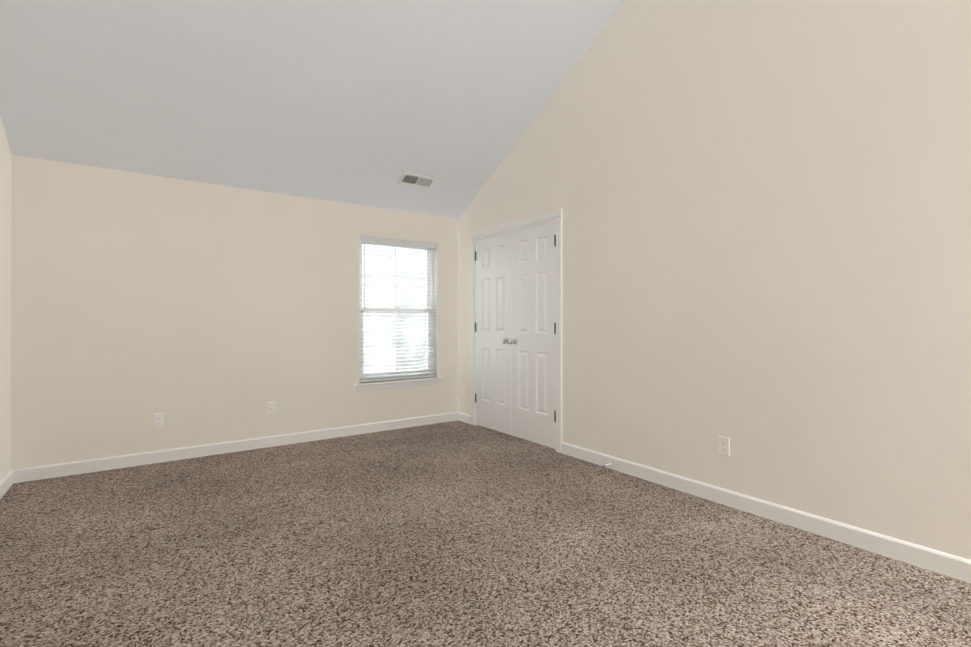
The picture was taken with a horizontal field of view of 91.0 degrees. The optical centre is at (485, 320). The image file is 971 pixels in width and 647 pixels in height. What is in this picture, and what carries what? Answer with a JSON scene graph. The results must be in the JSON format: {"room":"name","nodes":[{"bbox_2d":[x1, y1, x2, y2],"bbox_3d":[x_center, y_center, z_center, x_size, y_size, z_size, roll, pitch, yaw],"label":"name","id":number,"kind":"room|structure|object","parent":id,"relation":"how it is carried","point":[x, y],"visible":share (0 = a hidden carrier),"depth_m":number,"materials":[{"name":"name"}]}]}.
{"room":"empty bedroom","nodes":[
{"label":"empty bedroom","id":0,"kind":"room"},
{"bbox_2d":[0,116,10,480],"bbox_3d":[-1.612,-0.790,0.809,0.150,3.850,6.400,0,0,-35],"label":"wall","id":1,"kind":"structure","parent":0,"point":[5,310],"depth_m":3.20,"materials":[{"name":"beige paint"}]},
{"bbox_2d":[0,470,12,498],"bbox_3d":[-1.545,1.087,0.855,0.014,0.095,6.100,0,0,-35],"label":"baseboard","id":2,"kind":"structure","parent":1,"relation":"attached to","point":[6,482],"depth_m":3.17,"materials":[{"name":"white paint"}]},
{"bbox_2d":[11,155,457,469],"bbox_3d":[-1.858,-0.071,4.468,3.690,2.420,0.150,0,0,-35],"label":"wall","id":3,"kind":"structure","parent":0,"point":[196,313],"depth_m":3.94,"materials":[{"name":"beige paint"}]},
{"bbox_2d":[153,413,163,427],"bbox_3d":[-2.624,0.803,3.826,0.070,0.115,0.007,0,0,-35],"label":"outlet","id":4,"kind":"object","parent":3,"relation":"attached to","point":[158,420],"visible":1,"depth_m":3.83,"materials":[{"name":"white plastic"}]},
{"bbox_2d":[13,412,457,482],"bbox_3d":[-1.811,1.092,4.399,3.690,0.095,0.014,0,0,-35],"label":"baseboard","id":5,"kind":"structure","parent":3,"relation":"attached to","point":[73,468],"depth_m":4.02,"materials":[{"name":"white paint"}]},
{"bbox_2d":[267,402,274,414],"bbox_3d":[-1.937,0.794,4.310,0.070,0.115,0.014,0,0,-35],"label":"outlet","id":6,"kind":"object","parent":3,"relation":"attached to","point":[270,408],"visible":1,"depth_m":4.31,"materials":[{"name":"white plastic"}]},
{"bbox_2d":[354,234,443,390],"bbox_3d":[-0.930,-0.081,5.095,1.010,1.581,0.201,0,0,-35],"label":"window unit","id":7,"kind":"structure","parent":3,"relation":"in","point":[430,274],"depth_m":5.17,"materials":[{"name":"white plastic"}]},
{"bbox_2d":[359,235,436,381],"bbox_3d":[-0.922,-0.118,5.084,0.888,1.485,0.065,0,0,-35],"label":"window blind","id":8,"kind":"object","parent":7,"relation":"attached to","point":[425,245],"visible":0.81,"depth_m":5.07,"materials":[{"name":"white plastic"}]},
{"bbox_2d":[0,0,623,218],"bbox_3d":[-0.062,-1.851,1.944,3.990,1.586,6.450,0,0,-35],"label":"ceiling","id":9,"kind":"structure","parent":0,"point":[368,103],"depth_m":3.48,"materials":[{"name":"white paint"}]},
{"bbox_2d":[398,172,436,188],"bbox_3d":[-0.670,-1.379,4.705,0.360,0.082,0.145,0,0,-35],"label":"ceiling vent","id":10,"kind":"object","parent":9,"relation":"in","point":[416,180],"visible":1,"depth_m":4.70,"materials":[{"name":"white metal"}]},
{"bbox_2d":[0,420,970,646],"bbox_3d":[-0.047,1.186,1.919,3.990,0.100,6.400,0,0,-35],"label":"floor","id":11,"kind":"structure","parent":0,"point":[457,533],"depth_m":2.24,"materials":[{"name":"carpet"}]},
{"bbox_2d":[458,0,970,559],"bbox_3d":[1.517,-0.787,3.035,0.150,3.850,6.400,0,0,-35],"label":"wall","id":12,"kind":"structure","parent":0,"point":[764,206],"depth_m":2.73,"materials":[{"name":"beige paint"}]},
{"bbox_2d":[462,386,464,396],"bbox_3d":[-0.250,0.800,5.383,0.007,0.115,0.070,0,0,-35],"label":"outlet","id":13,"kind":"object","parent":12,"relation":"attached to","point":[463,391],"visible":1,"depth_m":5.38,"materials":[{"name":"white plastic"}]},
{"bbox_2d":[458,412,469,423],"bbox_3d":[-0.239,1.093,5.360,0.014,0.095,0.270,0,0,-35],"label":"baseboard","id":14,"kind":"structure","parent":12,"relation":"attached to","point":[463,417],"depth_m":5.35,"materials":[{"name":"white paint"}]},
{"bbox_2d":[475,232,511,434],"bbox_3d":[0.062,0.129,4.929,0.102,1.997,0.622,0,0,-35],"label":"closet door","id":15,"kind":"structure","parent":12,"relation":"in","point":[493,331],"depth_m":4.91,"materials":[{"name":"white paint"}]},
{"bbox_2d":[470,209,561,452],"bbox_3d":[0.307,0.090,4.719,0.168,2.100,1.410,0,0,-35],"label":"door frame","id":16,"kind":"structure","parent":12,"relation":"attached to","point":[555,216],"depth_m":4.29,"materials":[{"name":"white paint"}]},
{"bbox_2d":[509,222,555,448],"bbox_3d":[0.425,0.129,4.418,0.102,1.997,0.622,0,0,-35],"label":"closet door","id":17,"kind":"structure","parent":12,"relation":"in","point":[532,341],"depth_m":4.41,"materials":[{"name":"white paint"}]},
{"bbox_2d":[719,436,729,456],"bbox_3d":[1.477,0.777,2.955,0.007,0.115,0.070,0,0,-35],"label":"outlet","id":18,"kind":"object","parent":12,"relation":"attached to","point":[724,445],"visible":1,"depth_m":2.95,"materials":[{"name":"white plastic"}]},
{"bbox_2d":[561,442,970,582],"bbox_3d":[1.937,1.089,2.300,0.014,0.095,4.420,0,0,-35],"label":"baseboard","id":19,"kind":"structure","parent":12,"relation":"attached to","point":[950,565],"depth_m":2.60,"materials":[{"name":"white paint"}]},
{"label":"outside","id":20,"kind":"structure","parent":0,"visible":0},
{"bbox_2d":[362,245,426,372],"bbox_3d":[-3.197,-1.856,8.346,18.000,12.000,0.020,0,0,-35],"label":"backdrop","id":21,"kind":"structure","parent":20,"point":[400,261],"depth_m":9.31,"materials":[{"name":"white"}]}
]}

